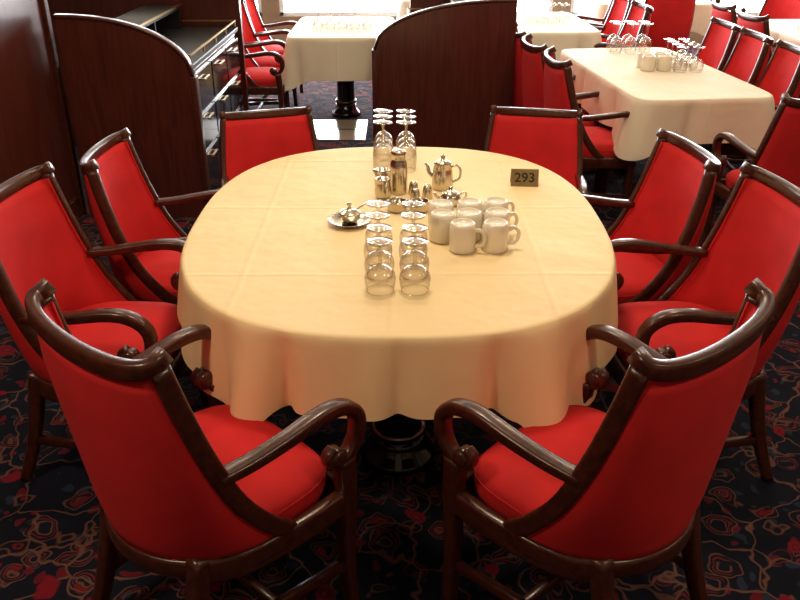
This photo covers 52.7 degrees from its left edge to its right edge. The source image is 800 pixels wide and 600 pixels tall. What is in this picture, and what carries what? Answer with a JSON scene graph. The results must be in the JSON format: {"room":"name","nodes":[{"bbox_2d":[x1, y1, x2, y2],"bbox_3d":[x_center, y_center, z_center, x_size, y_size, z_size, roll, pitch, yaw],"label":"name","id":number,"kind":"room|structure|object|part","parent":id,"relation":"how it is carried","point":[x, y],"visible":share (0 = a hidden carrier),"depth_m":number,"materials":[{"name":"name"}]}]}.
{"room":"restaurant dining room","nodes":[
{"label":"restaurant dining room","id":0,"kind":"room"},
{"bbox_2d":[0,0,75,202],"bbox_3d":[-1.990,-0.659,2.132,0.100,2.750,4.840,0,27,0],"label":"wall partition","id":1,"kind":"structure","parent":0,"point":[32,134],"depth_m":4.22,"materials":[{"name":"brown wood"}]},
{"bbox_2d":[39,0,85,213],"bbox_3d":[-1.985,-1.757,4.300,0.140,2.750,0.050,0,27,0],"label":"trim","id":2,"kind":"structure","parent":1,"relation":"attached to","point":[44,6],"depth_m":4.60,"materials":[{"name":"brown wood"}]},
{"bbox_2d":[69,196,82,219],"bbox_3d":[-1.930,0.514,2.726,0.020,0.120,4.800,0,27,0],"label":"baseboard","id":3,"kind":"structure","parent":1,"relation":"attached to","point":[75,203],"depth_m":4.81,"materials":[{"name":"brown wood"}]},
{"bbox_2d":[47,0,249,144],"bbox_3d":[-1.850,-1.792,5.975,1.400,1.300,0.050,0,27,0],"label":"wall","id":4,"kind":"structure","parent":0,"point":[190,9],"depth_m":5.80,"materials":[{"name":"brown wood"}]},
{"bbox_2d":[313,120,367,139],"bbox_3d":[-0.650,-1.399,6.633,0.750,0.006,0.620,0,27,0],"label":"floor","id":5,"kind":"structure","parent":0,"point":[324,129],"depth_m":6.62,"materials":[{"name":"white"}]},
{"bbox_2d":[0,46,799,599],"bbox_3d":[0.200,-0.291,4.560,10.800,0.100,12.800,0,27,0],"label":"floor","id":6,"kind":"structure","parent":0,"point":[50,522],"depth_m":2.51,"materials":[{"name":"carpet"}]},
{"bbox_2d":[0,161,209,481],"bbox_3d":[-0.974,0.086,2.644,0.555,0.971,0.566,1,27,3],"label":"armchair","id":7,"kind":"object","parent":6,"relation":"on","point":[41,236],"visible":0.57,"depth_m":2.61,"materials":[{"name":"red fabric"}]},
{"bbox_2d":[68,301,181,357],"bbox_3d":[-0.948,0.130,2.665,0.437,0.122,0.464,1,27,3],"label":"seat cushion","id":8,"kind":"object","parent":7,"relation":"on","point":[109,338],"depth_m":2.63,"materials":[{"name":"red fabric"}]},
{"bbox_2d":[54,19,203,216],"bbox_3d":[-1.505,-1.016,4.619,0.710,1.140,0.050,0,27,0],"label":"panel","id":9,"kind":"object","parent":6,"relation":"on","point":[117,77],"visible":0.63,"depth_m":4.54,"materials":[{"name":"brown wood"}]},
{"bbox_2d":[53,14,210,206],"bbox_3d":[-1.496,-1.020,4.617,0.728,1.169,0.066,0,27,0],"label":"trim","id":10,"kind":"structure","parent":9,"relation":"attached to","point":[194,82],"depth_m":4.49,"materials":[{"name":"brown wood"}]},
{"bbox_2d":[79,128,219,304],"bbox_3d":[-0.883,-0.163,3.179,0.533,0.932,0.543,-1,27,-2],"label":"armchair","id":11,"kind":"object","parent":6,"relation":"on","point":[126,207],"visible":0.42,"depth_m":3.11,"materials":[{"name":"red fabric"}]},
{"bbox_2d":[137,250,180,296],"bbox_3d":[-0.859,-0.122,3.200,0.420,0.117,0.445,-1,27,-2],"label":"seat cushion","id":12,"kind":"object","parent":11,"relation":"on","point":[161,264],"depth_m":3.09,"materials":[{"name":"red fabric"}]},
{"bbox_2d":[114,4,243,189],"bbox_3d":[-1.490,-1.322,5.333,0.691,1.041,1.410,0,27,0],"label":"station","id":13,"kind":"object","parent":6,"relation":"on","point":[213,52],"visible":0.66,"depth_m":5.25,"materials":[{"name":"black paint"}]},
{"bbox_2d":[114,5,237,67],"bbox_3d":[-1.500,-1.696,5.144,0.670,0.180,1.410,0,27,0],"label":"countertop","id":14,"kind":"structure","parent":13,"relation":"on","point":[168,25],"depth_m":5.41,"materials":[{"name":"black"}]},
{"bbox_2d":[24,278,365,599],"bbox_3d":[-0.482,0.402,1.988,0.583,1.000,0.572,22,34,37],"label":"armchair","id":15,"kind":"object","parent":6,"relation":"on","point":[206,496],"visible":0.97,"depth_m":1.77,"materials":[{"name":"red fabric"}]},
{"bbox_2d":[194,405,325,517],"bbox_3d":[-0.465,0.437,2.028,0.478,0.126,0.450,22,34,37],"label":"seat cushion","id":16,"kind":"object","parent":15,"relation":"on","point":[291,485],"depth_m":1.99,"materials":[{"name":"red fabric"}]},
{"bbox_2d":[244,40,289,109],"bbox_3d":[-1.163,-1.834,6.469,0.538,0.942,0.549,-1,27,-2],"label":"armchair","id":17,"kind":"object","parent":6,"relation":"on","point":[260,80],"visible":0.44,"depth_m":6.30,"materials":[{"name":"brown wood"}]},
{"bbox_2d":[246,67,279,85],"bbox_3d":[-1.138,-1.793,6.491,0.424,0.118,0.450,-1,27,-2],"label":"seat cushion","id":18,"kind":"object","parent":17,"relation":"on","point":[260,76],"depth_m":6.31,"materials":[{"name":"red fabric"}]},
{"bbox_2d":[219,105,318,187],"bbox_3d":[-0.561,-0.410,3.730,0.509,0.874,0.500,-8,28,-15],"label":"armchair","id":19,"kind":"object","parent":6,"relation":"on","point":[250,139],"visible":0.22,"depth_m":3.76,"materials":[{"name":"red fabric"}]},
{"bbox_2d":[240,0,297,107],"bbox_3d":[-1.183,-2.083,6.960,0.538,0.942,0.549,1,27,2],"label":"armchair","id":20,"kind":"object","parent":6,"relation":"on","point":[249,36],"visible":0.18,"depth_m":7.02,"materials":[{"name":"red fabric"}]},
{"bbox_2d":[253,55,283,67],"bbox_3d":[-1.158,-2.041,6.980,0.424,0.118,0.450,1,27,2],"label":"seat cushion","id":21,"kind":"object","parent":20,"relation":"on","point":[264,61],"depth_m":6.82,"materials":[{"name":"red fabric"}]},
{"bbox_2d":[244,0,303,98],"bbox_3d":[-1.183,-2.331,7.450,0.538,0.942,0.549,0,27,0],"label":"armchair","id":22,"kind":"object","parent":6,"relation":"on","point":[257,24],"visible":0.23,"depth_m":7.50,"materials":[{"name":"brown wood"}]},
{"bbox_2d":[263,45,283,54],"bbox_3d":[-1.158,-2.289,7.471,0.424,0.118,0.450,0,27,0],"label":"seat cushion","id":23,"kind":"object","parent":22,"relation":"on","point":[276,48],"depth_m":7.35,"materials":[{"name":"red fabric"}]},
{"bbox_2d":[281,16,394,117],"bbox_3d":[-0.456,-1.963,6.934,1.026,0.740,1.341,0,27,0],"label":"banquet table","id":24,"kind":"object","parent":6,"relation":"on","point":[317,48],"visible":0.76,"depth_m":6.33,"materials":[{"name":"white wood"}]},
{"bbox_2d":[177,147,617,476],"bbox_3d":[-0.004,0.042,2.966,1.523,0.745,1.847,0,27,0],"label":"dining table","id":25,"kind":"object","parent":6,"relation":"on","point":[281,292],"visible":0.89,"depth_m":2.29,"materials":[{"name":"beige fabric"}]},
{"bbox_2d":[327,202,371,227],"bbox_3d":[-0.170,-0.293,2.721,0.150,0.075,0.150,-5,27,-9],"label":"dish","id":26,"kind":"object","parent":25,"relation":"on","point":[348,217],"visible":1,"depth_m":2.71,"materials":[{"name":"metal"}]},
{"bbox_2d":[364,237,395,285],"bbox_3d":[-0.056,-0.095,2.244,0.088,0.152,0.088,0,27,0],"label":"wine glass","id":27,"kind":"object","parent":25,"relation":"on","point":[375,237],"visible":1,"depth_m":2.23,"materials":[{"name":"clear glass"}]},
{"bbox_2d":[372,167,389,184],"bbox_3d":[-0.061,-0.462,3.050,0.072,0.077,0.065,9,28,18],"label":"jug","id":28,"kind":"object","parent":25,"relation":"on","point":[383,171],"visible":0.54,"depth_m":3.03,"materials":[{"name":"metal"}]},
{"bbox_2d":[375,175,390,199],"bbox_3d":[-0.062,-0.410,2.947,0.065,0.077,0.072,9,28,18],"label":"jug","id":29,"kind":"object","parent":25,"relation":"on","point":[382,187],"visible":1,"depth_m":2.94,"materials":[{"name":"metal"}]},
{"bbox_2d":[387,197,407,213],"bbox_3d":[-0.010,-0.332,2.836,0.074,0.039,0.074,0,27,0],"label":"sugar bowl","id":30,"kind":"object","parent":25,"relation":"on","point":[395,204],"visible":0.98,"depth_m":2.82,"materials":[{"name":"metal"}]},
{"bbox_2d":[390,148,407,195],"bbox_3d":[-0.005,-0.474,2.977,0.066,0.165,0.066,0,27,0],"label":"flask","id":31,"kind":"object","parent":25,"relation":"on","point":[398,166],"visible":0.97,"depth_m":2.95,"materials":[{"name":"metal"}]},
{"bbox_2d":[408,181,417,194],"bbox_3d":[0.050,-0.415,2.985,0.040,0.053,0.040,0,27,0],"label":"pepper shaker","id":32,"kind":"object","parent":25,"relation":"on","point":[413,184],"visible":0.62,"depth_m":2.97,"materials":[{"name":"metal"}]},
{"bbox_2d":[410,188,419,198],"bbox_3d":[0.055,-0.379,2.913,0.040,0.053,0.040,0,27,0],"label":"salt shaker","id":33,"kind":"object","parent":25,"relation":"on","point":[415,192],"visible":0.57,"depth_m":2.90,"materials":[{"name":"metal"}]},
{"bbox_2d":[405,237,430,289],"bbox_3d":[0.042,-0.095,2.244,0.088,0.152,0.088,0,27,0],"label":"wine glass","id":34,"kind":"object","parent":25,"relation":"on","point":[410,237],"visible":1,"depth_m":2.23,"materials":[{"name":"clear glass"}]},
{"bbox_2d":[409,197,429,213],"bbox_3d":[0.068,-0.332,2.836,0.074,0.039,0.074,0,27,0],"label":"sugar bowl","id":35,"kind":"object","parent":25,"relation":"on","point":[413,204],"visible":0.94,"depth_m":2.82,"materials":[{"name":"metal"}]},
{"bbox_2d":[422,184,432,199],"bbox_3d":[0.100,-0.397,2.949,0.040,0.053,0.040,0,27,0],"label":"salt shaker","id":36,"kind":"object","parent":25,"relation":"on","point":[427,189],"visible":0.88,"depth_m":2.94,"materials":[{"name":"metal"}]},
{"bbox_2d":[428,199,453,228],"bbox_3d":[0.135,-0.287,2.688,0.085,0.092,0.111,-1,27,-1],"label":"coffee mug","id":37,"kind":"object","parent":25,"relation":"on","point":[435,204],"visible":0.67,"depth_m":2.65,"materials":[{"name":"beige"}]},
{"bbox_2d":[429,209,455,243],"bbox_3d":[0.136,-0.244,2.604,0.085,0.092,0.111,-1,27,-1],"label":"coffee mug","id":38,"kind":"object","parent":25,"relation":"on","point":[440,220],"visible":0.78,"depth_m":2.56,"materials":[{"name":"beige ceramic"}]},
{"bbox_2d":[424,154,461,191],"bbox_3d":[0.160,-0.481,3.029,0.125,0.131,0.082,-7,28,-14],"label":"coffee pot","id":39,"kind":"object","parent":25,"relation":"on","point":[442,174],"visible":0.98,"depth_m":3.01,"materials":[{"name":"metal"}]},
{"bbox_2d":[433,186,466,206],"bbox_3d":[0.179,-0.373,2.882,0.105,0.071,0.076,12,29,22],"label":"teapot","id":40,"kind":"object","parent":25,"relation":"on","point":[450,194],"visible":0.81,"depth_m":2.86,"materials":[{"name":"metal"}]},
{"bbox_2d":[449,218,486,254],"bbox_3d":[0.208,-0.200,2.517,0.111,0.092,0.085,-3,27,-5],"label":"coffee mug","id":41,"kind":"object","parent":25,"relation":"on","point":[462,231],"visible":1,"depth_m":2.49,"materials":[{"name":"beige ceramic"}]},
{"bbox_2d":[456,197,482,213],"bbox_3d":[0.232,-0.292,2.700,0.085,0.092,0.111,4,27,8],"label":"coffee mug","id":42,"kind":"object","parent":25,"relation":"on","point":[467,202],"visible":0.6,"depth_m":2.66,"materials":[{"name":"beige ceramic"}]},
{"bbox_2d":[456,208,483,241],"bbox_3d":[0.224,-0.248,2.612,0.085,0.092,0.111,6,28,12],"label":"coffee mug","id":43,"kind":"object","parent":25,"relation":"on","point":[474,214],"visible":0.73,"depth_m":2.58,"materials":[{"name":"beige"}]},
{"bbox_2d":[483,197,514,217],"bbox_3d":[0.331,-0.290,2.695,0.111,0.092,0.085,1,27,1],"label":"coffee mug","id":44,"kind":"object","parent":25,"relation":"on","point":[489,202],"visible":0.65,"depth_m":2.67,"materials":[{"name":"beige"}]},
{"bbox_2d":[481,218,520,253],"bbox_3d":[0.308,-0.199,2.515,0.111,0.092,0.085,15,30,27],"label":"coffee mug","id":45,"kind":"object","parent":25,"relation":"on","point":[496,230],"visible":0.98,"depth_m":2.50,"materials":[{"name":"beige ceramic"}]},
{"bbox_2d":[484,207,518,231],"bbox_3d":[0.320,-0.250,2.616,0.085,0.092,0.111,19,32,32],"label":"coffee mug","id":46,"kind":"object","parent":25,"relation":"on","point":[492,212],"visible":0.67,"depth_m":2.59,"materials":[{"name":"beige"}]},
{"bbox_2d":[510,168,538,186],"bbox_3d":[0.476,-0.471,3.088,0.105,0.062,0.053,2,27,4],"label":"number sign","id":47,"kind":"object","parent":25,"relation":"on","point":[518,177],"visible":1,"depth_m":3.08,"materials":[{"name":"gold metal"}]},
{"bbox_2d":[396,0,409,19],"bbox_3d":[0.604,-2.968,8.918,1.296,0.740,1.028,0,27,0],"label":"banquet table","id":48,"kind":"object","parent":6,"relation":"on","point":[403,5],"visible":0.19,"depth_m":8.41,"materials":[{"name":"wood"}]},
{"bbox_2d":[407,0,468,14],"bbox_3d":[0.330,-1.694,6.069,0.611,1.041,1.060,0,27,0],"label":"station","id":49,"kind":"object","parent":6,"relation":"on","point":[450,1],"visible":0.03,"depth_m":6.21,"materials":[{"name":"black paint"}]},
{"bbox_2d":[449,0,468,2],"bbox_3d":[0.340,-2.069,5.880,0.590,0.180,1.060,0,27,0],"label":"countertop","id":50,"kind":"structure","parent":49,"relation":"on","point":[449,0],"depth_m":5.95,"materials":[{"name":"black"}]},
{"bbox_2d":[376,2,517,150],"bbox_3d":[0.295,-1.440,5.491,0.930,1.110,0.050,0,27,0],"label":"panel","id":51,"kind":"object","parent":6,"relation":"on","point":[448,66],"visible":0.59,"depth_m":5.43,"materials":[{"name":"brown wood"}]},
{"bbox_2d":[372,0,517,146],"bbox_3d":[0.286,-1.444,5.489,0.948,1.139,0.066,0,27,0],"label":"trim","id":52,"kind":"structure","parent":51,"relation":"attached to","point":[374,51],"depth_m":5.32,"materials":[{"name":"brown wood"}]},
{"bbox_2d":[484,105,586,194],"bbox_3d":[0.591,-0.419,3.748,0.509,0.874,0.500,5,27,11],"label":"armchair","id":53,"kind":"object","parent":6,"relation":"on","point":[551,139],"visible":0.28,"depth_m":3.78,"materials":[{"name":"red fabric"}]},
{"bbox_2d":[511,22,581,107],"bbox_3d":[0.997,-1.437,5.684,0.538,0.942,0.549,0,27,0],"label":"armchair","id":54,"kind":"object","parent":6,"relation":"on","point":[517,100],"visible":0.19,"depth_m":5.43,"materials":[{"name":"brown wood"}]},
{"bbox_2d":[516,12,602,59],"bbox_3d":[1.254,-2.086,7.176,0.844,0.740,1.334,-1,27,-2],"label":"banquet table","id":55,"kind":"object","parent":6,"relation":"on","point":[569,31],"visible":0.45,"depth_m":6.56,"materials":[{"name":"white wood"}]},
{"bbox_2d":[521,33,605,192],"bbox_3d":[1.037,-1.211,5.238,0.538,0.942,0.549,-2,27,-4],"label":"armchair","id":56,"kind":"object","parent":6,"relation":"on","point":[532,60],"visible":0.27,"depth_m":5.00,"materials":[{"name":"red fabric"}]},
{"bbox_2d":[579,108,598,126],"bbox_3d":[1.062,-1.170,5.260,0.424,0.118,0.450,-2,27,-4],"label":"seat cushion","id":57,"kind":"object","parent":56,"relation":"on","point":[586,123],"depth_m":5.09,"materials":[{"name":"red fabric"}]},
{"bbox_2d":[543,46,635,209],"bbox_3d":[1.097,-0.985,4.792,0.538,0.942,0.549,-1,27,-2],"label":"armchair","id":58,"kind":"object","parent":6,"relation":"on","point":[599,155],"visible":0.44,"depth_m":4.61,"materials":[{"name":"red fabric"}]},
{"bbox_2d":[584,126,616,156],"bbox_3d":[1.122,-0.944,4.813,0.424,0.118,0.450,-1,27,-2],"label":"seat cushion","id":59,"kind":"object","parent":58,"relation":"on","point":[601,137],"depth_m":4.66,"materials":[{"name":"red fabric"}]},
{"bbox_2d":[575,0,613,30],"bbox_3d":[1.903,-2.512,7.807,0.538,0.942,0.549,0,27,0],"label":"armchair","id":60,"kind":"object","parent":6,"relation":"on","point":[602,20],"visible":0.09,"depth_m":7.93,"materials":[{"name":"brown wood"}]},
{"bbox_2d":[434,278,775,599],"bbox_3d":[0.482,0.402,1.988,0.583,1.000,0.572,-22,34,-37],"label":"armchair","id":61,"kind":"object","parent":6,"relation":"on","point":[593,496],"visible":0.97,"depth_m":1.77,"materials":[{"name":"brown wood"}]},
{"bbox_2d":[474,405,605,517],"bbox_3d":[0.465,0.437,2.028,0.478,0.126,0.450,-22,34,-37],"label":"seat cushion","id":62,"kind":"object","parent":61,"relation":"on","point":[508,485],"depth_m":1.99,"materials":[{"name":"red fabric"}]},
{"bbox_2d":[593,0,635,47],"bbox_3d":[1.783,-2.263,7.317,0.538,0.942,0.549,-1,27,-2],"label":"armchair","id":63,"kind":"object","parent":6,"relation":"on","point":[619,10],"visible":0.14,"depth_m":7.34,"materials":[{"name":"brown wood"}]},
{"bbox_2d":[593,0,652,47],"bbox_3d":[1.783,-2.015,6.826,0.538,0.942,0.549,0,27,0],"label":"armchair","id":64,"kind":"object","parent":6,"relation":"on","point":[633,35],"visible":0.34,"depth_m":6.77,"materials":[{"name":"red fabric"}]},
{"bbox_2d":[578,0,711,35],"bbox_3d":[2.603,-2.832,8.650,1.309,0.740,1.021,0,27,0],"label":"banquet table","id":65,"kind":"object","parent":6,"relation":"on","point":[702,13],"visible":0.27,"depth_m":8.15,"materials":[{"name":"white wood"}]},
{"bbox_2d":[582,128,721,304],"bbox_3d":[0.863,-0.150,3.153,0.533,0.932,0.543,-3,27,-5],"label":"armchair","id":66,"kind":"object","parent":6,"relation":"on","point":[671,200],"visible":0.38,"depth_m":3.10,"materials":[{"name":"red fabric"}]},
{"bbox_2d":[614,252,663,304],"bbox_3d":[0.839,-0.108,3.171,0.420,0.117,0.445,-3,27,-5],"label":"seat cushion","id":67,"kind":"object","parent":66,"relation":"on","point":[638,270],"depth_m":3.05,"materials":[{"name":"red fabric"}]},
{"bbox_2d":[559,47,774,165],"bbox_3d":[1.605,-1.127,5.281,0.928,0.740,1.732,-3,27,-5],"label":"banquet table","id":68,"kind":"object","parent":6,"relation":"on","point":[689,101],"visible":0.72,"depth_m":4.52,"materials":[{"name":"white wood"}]},
{"bbox_2d":[636,52,650,67],"bbox_3d":[1.571,-1.532,5.157,0.111,0.092,0.085,15,30,27],"label":"coffee mug","id":69,"kind":"object","parent":68,"relation":"on","point":[640,55],"visible":0.48,"depth_m":5.15,"materials":[{"name":"beige ceramic"}]},
{"bbox_2d":[641,54,658,71],"bbox_3d":[1.571,-1.486,5.068,0.111,0.092,0.085,15,30,27],"label":"coffee mug","id":70,"kind":"object","parent":68,"relation":"on","point":[648,62],"visible":1,"depth_m":5.05,"materials":[{"name":"beige ceramic"}]},
{"bbox_2d":[654,52,666,65],"bbox_3d":[1.671,-1.532,5.157,0.111,0.092,0.085,15,30,27],"label":"coffee mug","id":71,"kind":"object","parent":68,"relation":"on","point":[656,54],"visible":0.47,"depth_m":5.13,"materials":[{"name":"beige"}]},
{"bbox_2d":[656,54,676,71],"bbox_3d":[1.671,-1.486,5.068,0.111,0.092,0.085,15,30,27],"label":"coffee mug","id":72,"kind":"object","parent":68,"relation":"on","point":[664,61],"visible":1,"depth_m":5.05,"materials":[{"name":"beige"}]},
{"bbox_2d":[644,0,695,54],"bbox_3d":[2.500,-2.510,7.804,0.549,0.942,0.538,0,27,0],"label":"armchair","id":73,"kind":"object","parent":6,"relation":"on","point":[673,19],"visible":0.53,"depth_m":7.51,"materials":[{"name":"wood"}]},
{"bbox_2d":[590,161,799,481],"bbox_3d":[0.954,0.086,2.644,0.555,0.971,0.566,-1,27,-3],"label":"armchair","id":74,"kind":"object","parent":6,"relation":"on","point":[755,234],"visible":0.56,"depth_m":2.61,"materials":[{"name":"red fabric"}]},
{"bbox_2d":[617,301,731,367],"bbox_3d":[0.928,0.130,2.665,0.437,0.122,0.464,-1,27,-3],"label":"seat cushion","id":75,"kind":"object","parent":74,"relation":"on","point":[687,338],"depth_m":2.62,"materials":[{"name":"red fabric"}]},
{"bbox_2d":[691,16,740,70],"bbox_3d":[2.103,-1.554,5.916,0.538,0.942,0.549,0,27,0],"label":"armchair","id":76,"kind":"object","parent":6,"relation":"on","point":[720,38],"visible":0.16,"depth_m":5.87,"materials":[{"name":"red fabric"}]},
{"bbox_2d":[711,0,736,24],"bbox_3d":[2.897,-2.060,6.915,0.538,0.942,0.549,1,27,2],"label":"armchair","id":77,"kind":"object","parent":6,"relation":"on","point":[727,13],"visible":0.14,"depth_m":6.60,"materials":[{"name":"brown wood"}]},
{"bbox_2d":[697,27,773,159],"bbox_3d":[2.123,-1.328,5.470,0.538,0.942,0.549,1,27,2],"label":"armchair","id":78,"kind":"object","parent":6,"relation":"on","point":[747,61],"visible":0.23,"depth_m":5.41,"materials":[{"name":"red fabric"}]},
{"bbox_2d":[699,93,799,246],"bbox_3d":[1.931,-0.613,4.057,0.549,0.942,0.538,-4,27,-7],"label":"armchair","id":79,"kind":"object","parent":6,"relation":"on","point":[778,152],"visible":0.61,"depth_m":3.79,"materials":[{"name":"brown wood"}]},
{"bbox_2d":[726,169,740,187],"bbox_3d":[1.927,-0.583,4.100,0.450,0.118,0.424,-4,27,-7],"label":"seat cushion","id":80,"kind":"object","parent":79,"relation":"on","point":[732,177],"depth_m":4.15,"materials":[{"name":"red fabric"}]},
{"bbox_2d":[700,39,799,170],"bbox_3d":[2.143,-1.102,5.023,0.538,0.942,0.549,2,27,4],"label":"armchair","id":81,"kind":"object","parent":6,"relation":"on","point":[781,75],"visible":0.13,"depth_m":4.97,"materials":[{"name":"red fabric"}]},
{"bbox_2d":[737,0,799,19],"bbox_3d":[3.603,-2.558,7.898,0.538,0.942,0.549,-15,30,-26],"label":"armchair","id":82,"kind":"object","parent":6,"relation":"on","point":[776,9],"visible":0.09,"depth_m":7.93,"materials":[{"name":"red fabric"}]},
{"bbox_3d":[3.603,-2.558,7.898,0.538,0.942,0.549,-15,30,-26],"label":"wood frame","id":83,"kind":"part","parent":82,"relation":"part of","materials":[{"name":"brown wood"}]},
{"bbox_2d":[737,7,799,97],"bbox_3d":[2.897,-1.789,6.380,0.538,0.942,0.549,-1,27,-2],"label":"armchair","id":84,"kind":"object","parent":6,"relation":"on","point":[755,23],"visible":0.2,"depth_m":6.07,"materials":[{"name":"red fabric"}]},
{"bbox_2d":[769,19,799,53],"bbox_3d":[3.451,-1.840,6.690,0.972,0.740,1.512,0,27,0],"label":"banquet table","id":85,"kind":"object","parent":6,"relation":"on","point":[785,30],"visible":0.3,"depth_m":6.57,"materials":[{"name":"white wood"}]},
{"bbox_2d":[410,0,448,13],"bbox_3d":[0.440,-2.036,6.569,0.720,1.200,0.050,0,27,0],"label":"wall","id":86,"kind":"structure","parent":0,"point":[413,3],"depth_m":6.38,"materials":[{"name":"brown wood"}]},
{"bbox_2d":[260,0,712,45],"bbox_3d":[0.200,-4.453,9.627,11.020,2.750,0.120,0,27,0],"label":"wall","id":87,"kind":"structure","parent":0,"point":[270,9],"depth_m":10.04,"materials":[{"name":"paint"}]},
{"bbox_2d":[257,0,261,15],"bbox_3d":[-2.500,-4.435,9.636,1.580,1.990,0.080,0,27,0],"label":"window","id":88,"kind":"structure","parent":87,"relation":"in","point":[258,1],"depth_m":10.00,"materials":[{"name":"white paint"}]},
{"bbox_2d":[279,0,397,15],"bbox_3d":[-0.700,-4.435,9.636,1.580,1.990,0.080,0,27,0],"label":"window","id":89,"kind":"structure","parent":87,"relation":"in","point":[283,12],"depth_m":10.04,"materials":[{"name":"white paint"}]},
{"bbox_2d":[517,0,552,11],"bbox_3d":[1.100,-4.435,9.636,1.580,1.990,0.080,0,27,0],"label":"window","id":90,"kind":"structure","parent":87,"relation":"in","point":[550,2],"depth_m":10.01,"materials":[{"name":"white paint"}]},
{"bbox_2d":[570,0,578,14],"bbox_3d":[2.900,-4.435,9.636,1.580,1.990,0.080,0,27,0],"label":"window","id":91,"kind":"structure","parent":87,"relation":"in","point":[572,11],"depth_m":10.01,"materials":[{"name":"white paint"}]},
{"bbox_2d":[720,0,759,15],"bbox_3d":[4.700,-4.435,9.636,1.580,1.990,0.080,0,27,0],"label":"window","id":92,"kind":"structure","parent":87,"relation":"in","point":[753,13],"depth_m":10.04,"materials":[{"name":"white paint"}]}
]}

